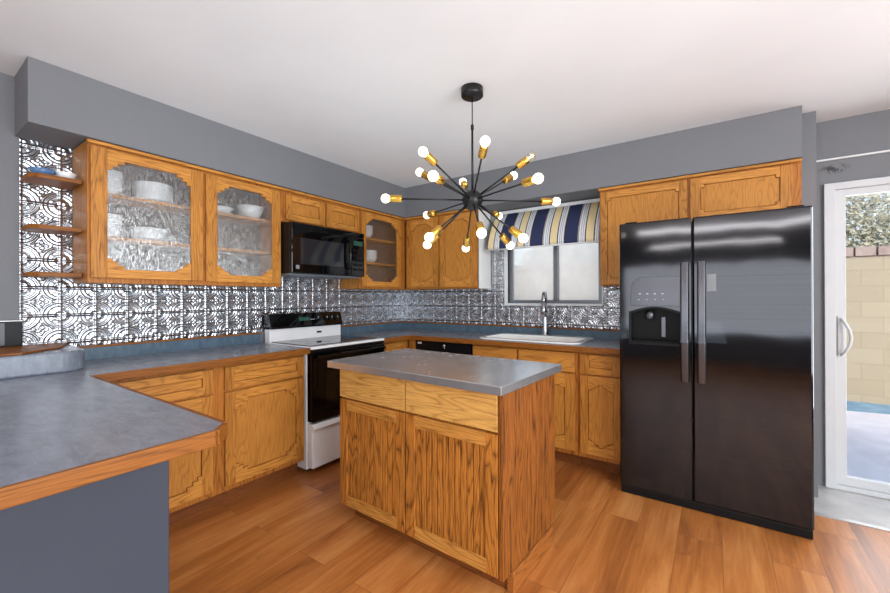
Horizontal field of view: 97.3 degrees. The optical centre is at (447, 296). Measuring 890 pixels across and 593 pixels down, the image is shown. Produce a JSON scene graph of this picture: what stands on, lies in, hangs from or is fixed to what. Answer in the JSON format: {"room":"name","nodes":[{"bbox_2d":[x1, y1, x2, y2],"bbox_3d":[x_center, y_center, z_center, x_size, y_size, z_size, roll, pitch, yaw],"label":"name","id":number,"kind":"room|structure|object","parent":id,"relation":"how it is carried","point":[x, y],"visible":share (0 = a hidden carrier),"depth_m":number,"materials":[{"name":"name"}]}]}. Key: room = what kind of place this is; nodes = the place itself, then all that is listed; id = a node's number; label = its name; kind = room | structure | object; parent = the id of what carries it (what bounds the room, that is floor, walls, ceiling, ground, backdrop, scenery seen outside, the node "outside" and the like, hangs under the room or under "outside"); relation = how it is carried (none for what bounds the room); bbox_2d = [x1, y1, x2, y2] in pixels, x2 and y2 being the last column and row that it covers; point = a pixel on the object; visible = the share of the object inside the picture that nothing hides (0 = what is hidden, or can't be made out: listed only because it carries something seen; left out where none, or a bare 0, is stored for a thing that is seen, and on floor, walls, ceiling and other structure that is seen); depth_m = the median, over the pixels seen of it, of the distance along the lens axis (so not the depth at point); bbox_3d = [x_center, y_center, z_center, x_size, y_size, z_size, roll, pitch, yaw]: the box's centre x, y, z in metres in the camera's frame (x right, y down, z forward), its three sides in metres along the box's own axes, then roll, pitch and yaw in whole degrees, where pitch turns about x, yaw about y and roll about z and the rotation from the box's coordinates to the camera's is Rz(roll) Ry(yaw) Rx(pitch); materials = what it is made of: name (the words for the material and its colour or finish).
{"room":"kitchen","nodes":[
{"label":"kitchen","id":0,"kind":"room"},
{"bbox_2d":[0,72,395,346],"bbox_3d":[-2.554,0.062,1.758,0.120,2.440,7.000,0,0,34],"label":"wall","id":1,"kind":"structure","parent":0,"point":[9,144],"depth_m":2.05,"materials":[{"name":"grey paint"}]},
{"bbox_2d":[20,173,81,277],"bbox_3d":[-2.120,-0.367,2.096,0.205,0.525,0.198,0,0,34],"label":"open shelf unit","id":2,"kind":"object","parent":1,"relation":"attached to","point":[42,179],"visible":1,"depth_m":2.06,"materials":[{"name":"brown wood"}]},
{"bbox_2d":[28,166,55,174],"bbox_3d":[-2.123,-0.648,2.051,0.104,0.035,0.104,0,0,34],"label":"dish","id":3,"kind":"object","parent":2,"relation":"on","point":[32,169],"visible":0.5,"depth_m":2.02,"materials":[{"name":"blue ceramic"}]},
{"bbox_2d":[55,171,76,178],"bbox_3d":[-2.068,-0.649,2.122,0.090,0.037,0.090,0,0,34],"label":"bowl","id":4,"kind":"object","parent":2,"relation":"on","point":[58,173],"visible":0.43,"depth_m":2.10,"materials":[{"name":"white ceramic"}]},
{"bbox_2d":[73,138,281,286],"bbox_3d":[-1.709,-0.459,2.627,0.287,0.766,1.136,0,0,34],"label":"upper cabinet","id":5,"kind":"object","parent":1,"relation":"attached to","point":[206,246],"visible":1,"depth_m":2.53,"materials":[{"name":"brown wood"}]},
{"bbox_2d":[108,227,122,236],"bbox_3d":[-1.981,-0.370,2.275,0.150,0.051,0.150,0,0,34],"label":"bowl","id":6,"kind":"object","parent":5,"relation":"on","point":[115,232],"visible":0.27,"depth_m":2.26,"materials":[{"name":"white ceramic"}]},
{"bbox_2d":[108,224,122,228],"bbox_3d":[-1.981,-0.390,2.275,0.150,0.051,0.150,0,0,34],"label":"bowl","id":7,"kind":"object","parent":6,"relation":"on","point":[109,225],"visible":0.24,"depth_m":2.25,"materials":[{"name":"white ceramic"}]},
{"bbox_2d":[108,220,122,225],"bbox_3d":[-1.982,-0.410,2.275,0.150,0.051,0.150,0,0,34],"label":"bowl","id":8,"kind":"object","parent":7,"relation":"on","point":[109,221],"visible":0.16,"depth_m":2.26,"materials":[{"name":"white ceramic"}]},
{"bbox_2d":[108,217,122,221],"bbox_3d":[-1.982,-0.430,2.275,0.150,0.051,0.150,0,0,34],"label":"bowl","id":9,"kind":"object","parent":8,"relation":"on","point":[109,218],"visible":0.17,"depth_m":2.25,"materials":[{"name":"white ceramic"}]},
{"bbox_2d":[108,213,122,218],"bbox_3d":[-1.982,-0.450,2.275,0.150,0.051,0.150,0,0,34],"label":"bowl","id":10,"kind":"object","parent":9,"relation":"on","point":[109,214],"visible":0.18,"depth_m":2.25,"materials":[{"name":"white ceramic"}]},
{"bbox_2d":[107,184,123,194],"bbox_3d":[-1.979,-0.614,2.280,0.150,0.051,0.150,0,0,34],"label":"bowl","id":11,"kind":"object","parent":5,"relation":"on","point":[113,189],"visible":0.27,"depth_m":2.26,"materials":[{"name":"white ceramic"}]},
{"bbox_2d":[107,180,123,187],"bbox_3d":[-1.980,-0.636,2.280,0.150,0.051,0.150,0,0,34],"label":"bowl","id":12,"kind":"object","parent":11,"relation":"on","point":[108,181],"visible":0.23,"depth_m":2.25,"materials":[{"name":"white ceramic"}]},
{"bbox_2d":[107,176,123,183],"bbox_3d":[-1.980,-0.658,2.280,0.150,0.051,0.150,0,0,34],"label":"bowl","id":13,"kind":"object","parent":12,"relation":"on","point":[108,178],"visible":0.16,"depth_m":2.26,"materials":[{"name":"white ceramic"}]},
{"bbox_2d":[107,173,123,179],"bbox_3d":[-1.980,-0.680,2.280,0.150,0.051,0.150,0,0,34],"label":"bowl","id":14,"kind":"object","parent":13,"relation":"on","point":[108,174],"visible":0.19,"depth_m":2.25,"materials":[{"name":"white ceramic"}]},
{"bbox_2d":[107,169,123,176],"bbox_3d":[-1.980,-0.702,2.280,0.150,0.051,0.150,0,0,34],"label":"bowl","id":15,"kind":"object","parent":14,"relation":"on","point":[108,171],"visible":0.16,"depth_m":2.26,"materials":[{"name":"white ceramic"}]},
{"bbox_2d":[129,237,168,241],"bbox_3d":[-1.863,-0.353,2.449,0.200,0.017,0.200,0,0,34],"label":"plate","id":16,"kind":"object","parent":5,"relation":"on","point":[143,238],"visible":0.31,"depth_m":2.39,"materials":[{"name":"white ceramic"}]},
{"bbox_2d":[130,235,168,238],"bbox_3d":[-1.863,-0.363,2.449,0.200,0.017,0.200,0,0,34],"label":"plate","id":17,"kind":"object","parent":16,"relation":"on","point":[130,235],"visible":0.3,"depth_m":2.37,"materials":[{"name":"white ceramic"}]},
{"bbox_2d":[129,233,168,237],"bbox_3d":[-1.863,-0.373,2.449,0.200,0.017,0.200,0,0,34],"label":"plate","id":18,"kind":"object","parent":17,"relation":"on","point":[132,233],"visible":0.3,"depth_m":2.38,"materials":[{"name":"white ceramic"}]},
{"bbox_2d":[129,232,168,235],"bbox_3d":[-1.863,-0.383,2.449,0.200,0.017,0.200,0,0,34],"label":"plate","id":19,"kind":"object","parent":18,"relation":"on","point":[129,232],"visible":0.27,"depth_m":2.38,"materials":[{"name":"white ceramic"}]},
{"bbox_2d":[130,230,168,234],"bbox_3d":[-1.863,-0.393,2.449,0.200,0.017,0.200,0,0,34],"label":"plate","id":20,"kind":"object","parent":19,"relation":"on","point":[130,230],"visible":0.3,"depth_m":2.37,"materials":[{"name":"white ceramic"}]},
{"bbox_2d":[129,228,168,232],"bbox_3d":[-1.863,-0.403,2.449,0.200,0.017,0.200,0,0,34],"label":"plate","id":21,"kind":"object","parent":20,"relation":"on","point":[132,228],"visible":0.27,"depth_m":2.37,"materials":[{"name":"white ceramic"}]},
{"bbox_2d":[129,227,168,231],"bbox_3d":[-1.863,-0.413,2.449,0.200,0.017,0.200,0,0,34],"label":"plate","id":22,"kind":"object","parent":21,"relation":"on","point":[129,227],"visible":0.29,"depth_m":2.38,"materials":[{"name":"white ceramic"}]},
{"bbox_2d":[135,196,173,203],"bbox_3d":[-1.853,-0.597,2.466,0.210,0.017,0.210,0,0,34],"label":"plate","id":23,"kind":"object","parent":5,"relation":"on","point":[141,197],"visible":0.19,"depth_m":2.40,"materials":[{"name":"white ceramic"}]},
{"bbox_2d":[132,195,173,201],"bbox_3d":[-1.853,-0.608,2.466,0.210,0.017,0.210,0,0,34],"label":"plate","id":24,"kind":"object","parent":23,"relation":"on","point":[133,195],"visible":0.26,"depth_m":2.39,"materials":[{"name":"white ceramic"}]},
{"bbox_2d":[132,193,173,199],"bbox_3d":[-1.853,-0.618,2.466,0.210,0.017,0.210,0,0,34],"label":"plate","id":25,"kind":"object","parent":24,"relation":"on","point":[134,193],"visible":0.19,"depth_m":2.39,"materials":[{"name":"white ceramic"}]},
{"bbox_2d":[132,191,173,198],"bbox_3d":[-1.853,-0.628,2.466,0.210,0.017,0.210,0,0,34],"label":"plate","id":26,"kind":"object","parent":25,"relation":"on","point":[135,191],"visible":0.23,"depth_m":2.39,"materials":[{"name":"white ceramic"}]},
{"bbox_2d":[132,189,173,196],"bbox_3d":[-1.853,-0.639,2.466,0.210,0.017,0.210,0,0,34],"label":"plate","id":27,"kind":"object","parent":26,"relation":"on","point":[138,189],"visible":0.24,"depth_m":2.39,"materials":[{"name":"white ceramic"}]},
{"bbox_2d":[132,188,173,194],"bbox_3d":[-1.853,-0.649,2.466,0.210,0.017,0.210,0,0,34],"label":"plate","id":28,"kind":"object","parent":27,"relation":"on","point":[133,188],"visible":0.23,"depth_m":2.39,"materials":[{"name":"white ceramic"}]},
{"bbox_2d":[132,186,173,193],"bbox_3d":[-1.853,-0.660,2.466,0.210,0.017,0.210,0,0,34],"label":"plate","id":29,"kind":"object","parent":28,"relation":"on","point":[134,186],"visible":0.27,"depth_m":2.39,"materials":[{"name":"white ceramic"}]},
{"bbox_2d":[132,184,173,191],"bbox_3d":[-1.853,-0.670,2.466,0.210,0.017,0.210,0,0,34],"label":"plate","id":30,"kind":"object","parent":29,"relation":"on","point":[135,184],"visible":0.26,"depth_m":2.39,"materials":[{"name":"white ceramic"}]},
{"bbox_2d":[132,182,173,189],"bbox_3d":[-1.853,-0.681,2.466,0.210,0.017,0.210,0,0,34],"label":"plate","id":31,"kind":"object","parent":30,"relation":"on","point":[138,182],"visible":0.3,"depth_m":2.39,"materials":[{"name":"white ceramic"}]},
{"bbox_2d":[132,181,173,188],"bbox_3d":[-1.853,-0.692,2.466,0.210,0.017,0.210,0,0,34],"label":"plate","id":32,"kind":"object","parent":31,"relation":"on","point":[133,181],"visible":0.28,"depth_m":2.39,"materials":[{"name":"white ceramic"}]},
{"bbox_2d":[108,193,270,225],"bbox_3d":[-1.741,-0.579,2.648,0.185,0.018,1.090,0,0,34],"label":"shelf","id":33,"kind":"object","parent":5,"relation":"attached to","point":[115,200],"depth_m":2.55,"materials":[{"name":"brown wood"}]},
{"bbox_2d":[108,236,270,255],"bbox_3d":[-1.740,-0.335,2.648,0.185,0.018,1.090,0,0,34],"label":"shelf","id":34,"kind":"object","parent":5,"relation":"attached to","point":[112,241],"depth_m":2.54,"materials":[{"name":"brown wood"}]},
{"bbox_2d":[217,205,232,213],"bbox_3d":[-1.628,-0.612,2.796,0.170,0.046,0.170,0,0,34],"label":"bowl","id":35,"kind":"object","parent":5,"relation":"on","point":[224,209],"visible":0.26,"depth_m":2.75,"materials":[{"name":"white ceramic"}]},
{"bbox_2d":[235,204,263,218],"bbox_3d":[-1.504,-0.634,2.978,0.200,0.091,0.200,0,0,34],"label":"bowl","id":36,"kind":"object","parent":5,"relation":"on","point":[253,211],"visible":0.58,"depth_m":2.91,"materials":[{"name":"white ceramic"}]},
{"bbox_2d":[19,137,402,345],"bbox_3d":[-1.400,-0.279,3.342,0.008,1.128,3.075,0,0,34],"label":"backsplash","id":37,"kind":"structure","parent":1,"relation":"attached to","point":[52,310],"depth_m":2.42,"materials":[{"name":"silver metal"}]},
{"bbox_2d":[280,187,359,232],"bbox_3d":[-1.165,-0.713,3.429,0.287,0.258,0.816,0,0,34],"label":"upper cabinet","id":38,"kind":"object","parent":1,"relation":"attached to","point":[296,206],"visible":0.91,"depth_m":3.30,"materials":[{"name":"brown wood"}]},
{"bbox_2d":[281,221,363,278],"bbox_3d":[-1.113,-0.368,3.357,0.451,0.402,0.742,0,0,34],"label":"microwave","id":39,"kind":"object","parent":38,"relation":"attached to","point":[307,250],"visible":0.94,"depth_m":3.17,"materials":[{"name":"black plastic"}]},
{"bbox_2d":[340,207,405,289],"bbox_3d":[-0.677,-0.460,4.143,0.289,0.766,0.929,0,0,34],"label":"upper cabinet","id":40,"kind":"object","parent":1,"relation":"attached to","point":[388,238],"visible":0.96,"depth_m":4.16,"materials":[{"name":"brown wood"}]},
{"bbox_2d":[366,232,372,237],"bbox_3d":[-0.841,-0.617,3.954,0.170,0.056,0.170,0,0,34],"label":"bowl","id":41,"kind":"object","parent":40,"relation":"on","point":[368,234],"visible":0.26,"depth_m":3.91,"materials":[{"name":"white ceramic"}]},
{"bbox_2d":[366,257,376,261],"bbox_3d":[-0.806,-0.373,4.003,0.170,0.056,0.170,0,0,34],"label":"bowl","id":42,"kind":"object","parent":40,"relation":"on","point":[368,259],"visible":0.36,"depth_m":3.94,"materials":[{"name":"white ceramic"}]},
{"bbox_2d":[366,237,405,247],"bbox_3d":[-0.708,-0.579,4.167,0.185,0.018,0.887,0,0,34],"label":"shelf","id":43,"kind":"object","parent":40,"relation":"attached to","point":[369,241],"depth_m":4.18,"materials":[{"name":"brown wood"}]},
{"bbox_2d":[366,262,405,268],"bbox_3d":[-0.708,-0.335,4.167,0.185,0.018,0.887,0,0,34],"label":"shelf","id":44,"kind":"object","parent":40,"relation":"attached to","point":[369,265],"depth_m":4.18,"materials":[{"name":"brown wood"}]},
{"bbox_2d":[15,56,404,217],"bbox_3d":[-1.282,-1.002,3.254,0.312,0.315,3.094,0,0,34],"label":"soffit","id":45,"kind":"structure","parent":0,"point":[55,105],"depth_m":2.35,"materials":[{"name":"grey paint"}]},
{"bbox_2d":[0,0,889,187],"bbox_3d":[-0.152,-1.210,0.214,5.800,0.080,7.350,0,0,34],"label":"ceiling","id":46,"kind":"structure","parent":0,"point":[361,86],"depth_m":1.96,"materials":[{"name":"white paint"}]},
{"bbox_2d":[381,82,560,251],"bbox_3d":[0.137,-0.725,2.193,0.949,0.882,0.998,0,0,34],"label":"chandelier","id":47,"kind":"object","parent":46,"relation":"hanging from","point":[472,200],"visible":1,"depth_m":2.14,"materials":[{"name":"black paint"}]},
{"bbox_2d":[390,195,401,202],"bbox_3d":[-0.287,-0.540,2.156,0.064,0.040,0.041,0,0,-5],"label":"socket","id":48,"kind":"object","parent":47,"relation":"attached to","point":[393,198],"depth_m":2.14,"materials":[{"name":"gold metal"}]},
{"bbox_2d":[421,171,429,180],"bbox_3d":[-0.122,-0.709,2.304,0.075,0.066,0.041,0,0,23],"label":"socket","id":49,"kind":"object","parent":47,"relation":"attached to","point":[424,174],"depth_m":2.29,"materials":[{"name":"gold metal"}]},
{"bbox_2d":[424,152,437,165],"bbox_3d":[-0.088,-0.710,2.024,0.075,0.066,0.040,0,0,-37],"label":"socket","id":50,"kind":"object","parent":47,"relation":"attached to","point":[428,156],"depth_m":2.01,"materials":[{"name":"gold metal"}]},
{"bbox_2d":[426,210,436,217],"bbox_3d":[-0.107,-0.539,2.542,0.041,0.040,0.064,0,0,-35],"label":"socket","id":51,"kind":"object","parent":47,"relation":"attached to","point":[431,213],"depth_m":2.52,"materials":[{"name":"gold metal"}]},
{"bbox_2d":[429,235,439,243],"bbox_3d":[-0.083,-0.343,2.296,0.074,0.070,0.041,0,0,25],"label":"socket","id":52,"kind":"object","parent":47,"relation":"attached to","point":[437,237],"depth_m":2.29,"materials":[{"name":"gold metal"}]},
{"bbox_2d":[429,225,442,237],"bbox_3d":[-0.061,-0.343,2.053,0.074,0.070,0.041,0,0,-35],"label":"socket","id":53,"kind":"object","parent":47,"relation":"attached to","point":[438,229],"depth_m":2.03,"materials":[{"name":"gold metal"}]},
{"bbox_2d":[434,174,444,184],"bbox_3d":[-0.042,-0.541,1.807,0.041,0.040,0.064,0,0,25],"label":"socket","id":54,"kind":"object","parent":47,"relation":"attached to","point":[440,180],"depth_m":1.79,"materials":[{"name":"gold metal"}]},
{"bbox_2d":[460,180,467,188],"bbox_3d":[0.103,-0.710,2.473,0.041,0.066,0.075,0,0,-7],"label":"socket","id":55,"kind":"object","parent":47,"relation":"attached to","point":[463,183],"depth_m":2.45,"materials":[{"name":"gold metal"}]},
{"bbox_2d":[463,236,470,246],"bbox_3d":[0.117,-0.343,2.436,0.041,0.070,0.074,0,0,-5],"label":"socket","id":56,"kind":"object","parent":47,"relation":"attached to","point":[466,242],"depth_m":2.42,"materials":[{"name":"gold metal"}]},
{"bbox_2d":[475,221,484,229],"bbox_3d":[0.160,-0.344,1.950,0.041,0.070,0.074,0,0,-5],"label":"socket","id":57,"kind":"object","parent":47,"relation":"attached to","point":[479,225],"depth_m":1.93,"materials":[{"name":"gold metal"}]},
{"bbox_2d":[478,144,487,158],"bbox_3d":[0.172,-0.711,1.914,0.041,0.066,0.075,0,0,-7],"label":"socket","id":58,"kind":"object","parent":47,"relation":"attached to","point":[483,148],"depth_m":1.90,"materials":[{"name":"gold metal"}]},
{"bbox_2d":[492,211,499,217],"bbox_3d":[0.318,-0.541,2.579,0.041,0.040,0.064,0,0,25],"label":"socket","id":59,"kind":"object","parent":47,"relation":"attached to","point":[497,214],"depth_m":2.55,"materials":[{"name":"gold metal"}]},
{"bbox_2d":[499,233,509,244],"bbox_3d":[0.338,-0.344,2.333,0.074,0.070,0.041,0,0,-35],"label":"socket","id":60,"kind":"object","parent":47,"relation":"attached to","point":[503,237],"depth_m":2.32,"materials":[{"name":"gold metal"}]},
{"bbox_2d":[502,174,513,183],"bbox_3d":[0.362,-0.711,2.363,0.075,0.066,0.040,0,0,-37],"label":"socket","id":61,"kind":"object","parent":47,"relation":"attached to","point":[510,177],"depth_m":2.35,"materials":[{"name":"gold metal"}]},
{"bbox_2d":[508,226,521,238],"bbox_3d":[0.359,-0.344,2.090,0.074,0.070,0.041,0,0,25],"label":"socket","id":62,"kind":"object","parent":47,"relation":"attached to","point":[513,230],"depth_m":2.07,"materials":[{"name":"gold metal"}]},
{"bbox_2d":[515,156,529,169],"bbox_3d":[0.397,-0.712,2.083,0.075,0.066,0.041,0,0,23],"label":"socket","id":63,"kind":"object","parent":47,"relation":"attached to","point":[524,161],"depth_m":2.07,"materials":[{"name":"gold metal"}]},
{"bbox_2d":[521,175,535,186],"bbox_3d":[0.382,-0.542,1.844,0.041,0.040,0.064,0,0,-35],"label":"socket","id":64,"kind":"object","parent":47,"relation":"attached to","point":[531,180],"depth_m":1.82,"materials":[{"name":"gold metal"}]},
{"bbox_2d":[540,198,552,204],"bbox_3d":[0.562,-0.542,2.230,0.064,0.040,0.041,0,0,-5],"label":"socket","id":65,"kind":"object","parent":47,"relation":"attached to","point":[543,201],"depth_m":2.21,"materials":[{"name":"gold metal"}]},
{"bbox_2d":[415,197,619,329],"bbox_3d":[0.938,0.053,3.713,3.697,2.440,0.160,0,0,34],"label":"wall","id":66,"kind":"structure","parent":0,"point":[599,197],"depth_m":3.81,"materials":[{"name":"grey paint"}]},
{"bbox_2d":[405,209,490,289],"bbox_3d":[-0.024,-0.462,4.084,0.912,0.766,0.289,0,0,34],"label":"upper cabinet","id":67,"kind":"object","parent":66,"relation":"attached to","point":[442,266],"visible":0.93,"depth_m":3.92,"materials":[{"name":"brown wood"}]},
{"bbox_2d":[402,211,619,329],"bbox_3d":[0.507,-0.283,3.903,2.526,1.124,0.008,0,0,34],"label":"backsplash","id":68,"kind":"structure","parent":66,"relation":"attached to","point":[469,306],"depth_m":3.93,"materials":[{"name":"silver metal"}]},
{"bbox_2d":[486,198,599,250],"bbox_3d":[0.849,-0.640,3.544,1.045,0.399,0.194,0,0,34],"label":"valance","id":69,"kind":"object","parent":66,"relation":"attached to","point":[574,223],"visible":0.78,"depth_m":3.46,"materials":[{"name":"multicoloured fabric"}]},
{"bbox_2d":[504,242,602,305],"bbox_3d":[0.963,-0.352,3.637,0.927,0.870,0.107,0,0,34],"label":"window","id":70,"kind":"structure","parent":66,"relation":"in","point":[559,262],"depth_m":3.62,"materials":[{"name":"white glass"}]},
{"bbox_2d":[598,158,801,286],"bbox_3d":[1.765,-0.470,2.868,1.204,0.766,0.289,0,0,34],"label":"upper cabinet","id":71,"kind":"object","parent":66,"relation":"attached to","point":[773,185],"visible":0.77,"depth_m":2.74,"materials":[{"name":"brown wood"}]},
{"bbox_2d":[169,458,889,592],"bbox_3d":[-0.170,1.300,0.258,5.700,0.060,7.200,0,0,34],"label":"floor","id":72,"kind":"structure","parent":0,"point":[292,533],"depth_m":1.97,"materials":[{"name":"laminate"}]},
{"bbox_2d":[0,460,168,592],"bbox_3d":[-1.448,0.840,1.283,0.958,0.874,0.578,0,0,34],"label":"wall","id":73,"kind":"structure","parent":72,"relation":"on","point":[109,535],"depth_m":1.10,"materials":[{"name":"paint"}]},
{"bbox_2d":[113,355,303,524],"bbox_3d":[-1.599,0.843,2.502,0.600,0.874,1.168,0,0,34],"label":"base cabinet","id":74,"kind":"object","parent":72,"relation":"on","point":[261,403],"visible":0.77,"depth_m":2.42,"materials":[{"name":"brown wood"}]},
{"bbox_2d":[0,332,309,509],"bbox_3d":[-1.247,0.329,1.846,1.935,0.150,1.855,0,0,34],"label":"countertop","id":75,"kind":"structure","parent":74,"relation":"on","point":[65,424],"depth_m":1.22,"materials":[{"name":"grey laminate"}]},
{"bbox_2d":[0,320,21,346],"bbox_3d":[-2.381,0.191,1.869,0.034,0.133,0.478,0,0,34],"label":"flat panel","id":76,"kind":"object","parent":75,"relation":"on","point":[10,331],"visible":1,"depth_m":2.03,"materials":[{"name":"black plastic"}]},
{"bbox_2d":[264,311,385,469],"bbox_3d":[-1.006,0.709,3.268,0.680,1.140,0.752,0,0,34],"label":"range","id":77,"kind":"object","parent":72,"relation":"on","point":[320,332],"visible":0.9,"depth_m":2.95,"materials":[{"name":"white metal"}]},
{"bbox_2d":[269,335,383,349],"bbox_3d":[-0.993,0.370,3.259,0.555,0.024,0.752,0,0,34],"label":"cooktop","id":78,"kind":"object","parent":77,"relation":"in","point":[314,342],"depth_m":3.19,"materials":[{"name":"white ceramic"}]},
{"bbox_2d":[384,340,408,351],"bbox_3d":[-0.578,0.842,4.003,0.600,0.874,0.930,0,0,34],"label":"base cabinet","id":79,"kind":"object","parent":72,"relation":"on","point":[404,344],"visible":0.09,"depth_m":3.63,"materials":[{"name":"brown wood"}]},
{"bbox_2d":[409,340,415,348],"bbox_3d":[-0.178,0.841,4.001,0.082,0.874,0.578,0,0,34],"label":"cabinet filler","id":80,"kind":"object","parent":72,"relation":"on","point":[412,343],"visible":0.02,"depth_m":3.76,"materials":[{"name":"brown wood"}]},
{"bbox_2d":[416,340,471,354],"bbox_3d":[0.103,0.842,3.790,0.608,0.868,0.612,0,0,34],"label":"dishwasher","id":81,"kind":"object","parent":72,"relation":"on","point":[458,348],"visible":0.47,"depth_m":3.53,"materials":[{"name":"black plastic"}]},
{"bbox_2d":[327,348,561,592],"bbox_3d":[-0.039,0.817,2.149,1.118,0.914,0.655,0,0,37],"label":"kitchen island","id":82,"kind":"object","parent":72,"relation":"on","point":[452,455],"visible":1,"depth_m":1.85,"materials":[{"name":"wood"}]},
{"bbox_2d":[472,344,580,464],"bbox_3d":[0.743,0.836,3.375,0.902,0.874,0.600,0,0,34],"label":"base cabinet","id":83,"kind":"object","parent":72,"relation":"on","point":[565,381],"visible":0.2,"depth_m":2.95,"materials":[{"name":"brown wood"}]},
{"bbox_2d":[341,321,619,354],"bbox_3d":[0.232,0.340,3.491,2.532,0.122,0.995,0,0,34],"label":"countertop","id":84,"kind":"structure","parent":83,"relation":"on","point":[606,341],"depth_m":3.65,"materials":[{"name":"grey laminate"}]},
{"bbox_2d":[479,333,594,344],"bbox_3d":[0.751,0.369,3.344,0.870,0.049,0.540,0,0,34],"label":"sink","id":85,"kind":"object","parent":84,"relation":"in","point":[538,338],"visible":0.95,"depth_m":3.39,"materials":[{"name":"white ceramic"}]},
{"bbox_2d":[491,335,582,341],"bbox_3d":[0.730,0.376,3.313,0.780,0.037,0.375,0,0,34],"label":"basin","id":86,"kind":"object","parent":85,"relation":"in","point":[521,337],"depth_m":3.45,"materials":[{"name":"white ceramic"}]},
{"bbox_2d":[541,291,554,334],"bbox_3d":[0.855,0.148,3.470,0.167,0.393,0.133,0,0,-37],"label":"faucet","id":87,"kind":"object","parent":84,"relation":"on","point":[544,314],"visible":0.99,"depth_m":3.47,"materials":[{"name":"silver metal"}]},
{"bbox_2d":[578,352,619,474],"bbox_3d":[1.248,0.834,3.031,0.315,0.874,0.600,0,0,34],"label":"base cabinet","id":88,"kind":"object","parent":72,"relation":"on","point":[598,374],"visible":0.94,"depth_m":2.80,"materials":[{"name":"brown wood"}]},
{"bbox_2d":[619,205,814,539],"bbox_3d":[1.614,0.390,2.447,0.934,1.749,0.542,0,0,34],"label":"refrigerator","id":89,"kind":"object","parent":72,"relation":"on","point":[717,332],"visible":1,"depth_m":2.23,"materials":[{"name":"black metal"}]},
{"bbox_2d":[814,512,889,531],"bbox_3d":[2.976,1.260,1.720,2.140,0.005,0.035,0,0,34],"label":"trim","id":90,"kind":"structure","parent":72,"relation":"on","point":[815,513],"depth_m":2.20,"materials":[{"name":"white wood"}]},
{"bbox_2d":[405,105,801,217],"bbox_3d":[0.944,-1.010,3.423,3.179,0.315,0.312,0,0,34],"label":"soffit","id":91,"kind":"structure","parent":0,"point":[774,136],"depth_m":2.92,"materials":[{"name":"grey paint"}]},
{"bbox_2d":[801,111,817,497],"bbox_3d":[2.360,0.046,2.591,0.082,2.440,0.235,0,0,34],"label":"wall","id":92,"kind":"structure","parent":0,"point":[808,163],"depth_m":2.48,"materials":[{"name":"grey paint"}]},
{"bbox_2d":[816,109,889,485],"bbox_3d":[3.375,0.071,2.122,2.123,2.500,0.130,0,0,34],"label":"wall","id":93,"kind":"structure","parent":0,"point":[868,132],"depth_m":2.58,"materials":[{"name":"grey paint"}]},
{"bbox_2d":[816,150,889,162],"bbox_3d":[3.288,-0.914,2.091,2.023,0.012,0.018,0,0,34],"label":"curtain rod","id":94,"kind":"object","parent":93,"relation":"attached to","point":[884,151],"depth_m":2.54,"materials":[{"name":"white plastic"}]},
{"bbox_2d":[823,176,889,499],"bbox_3d":[3.271,0.254,2.127,1.803,2.015,0.178,0,0,34],"label":"door","id":95,"kind":"structure","parent":93,"relation":"in","point":[834,194],"depth_m":2.58,"materials":[{"name":"white plastic"}]},
{"label":"outside","id":96,"kind":"structure","parent":0,"visible":0},
{"bbox_2d":[847,411,889,482],"bbox_3d":[3.442,1.395,4.236,11.000,0.060,3.440,0,0,34],"label":"patio slab","id":97,"kind":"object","parent":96,"point":[868,434],"depth_m":3.59,"materials":[{"name":"concrete"}]},
{"bbox_2d":[847,401,889,413],"bbox_3d":[4.201,1.362,5.352,11.000,0.005,0.740,0,0,34],"label":"pool","id":98,"kind":"object","parent":97,"relation":"on","point":[851,405],"depth_m":4.79,"materials":[{"name":"blue liquid"}]},
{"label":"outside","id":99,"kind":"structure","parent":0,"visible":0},
{"bbox_2d":[846,192,889,247],"bbox_3d":[5.935,-0.250,5.956,1.954,3.225,1.395,0,0,34],"label":"shrub","id":100,"kind":"object","parent":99,"point":[881,225],"visible":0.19,"depth_m":5.52,"materials":[{"name":"green plant"}]},
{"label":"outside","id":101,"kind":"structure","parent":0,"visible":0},
{"bbox_2d":[515,256,889,404],"bbox_3d":[4.462,0.460,5.742,15.000,1.930,0.200,0,0,34],"label":"wall","id":102,"kind":"structure","parent":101,"point":[867,278],"depth_m":5.01,"materials":[{"name":"tan concrete block"},{"name":"mortar"}]},
{"bbox_2d":[524,245,889,271],"bbox_3d":[4.458,-0.571,5.744,15.000,0.130,0.240,0,0,34],"label":"wall cap","id":103,"kind":"object","parent":102,"relation":"on","point":[870,251],"visible":0.06,"depth_m":5.00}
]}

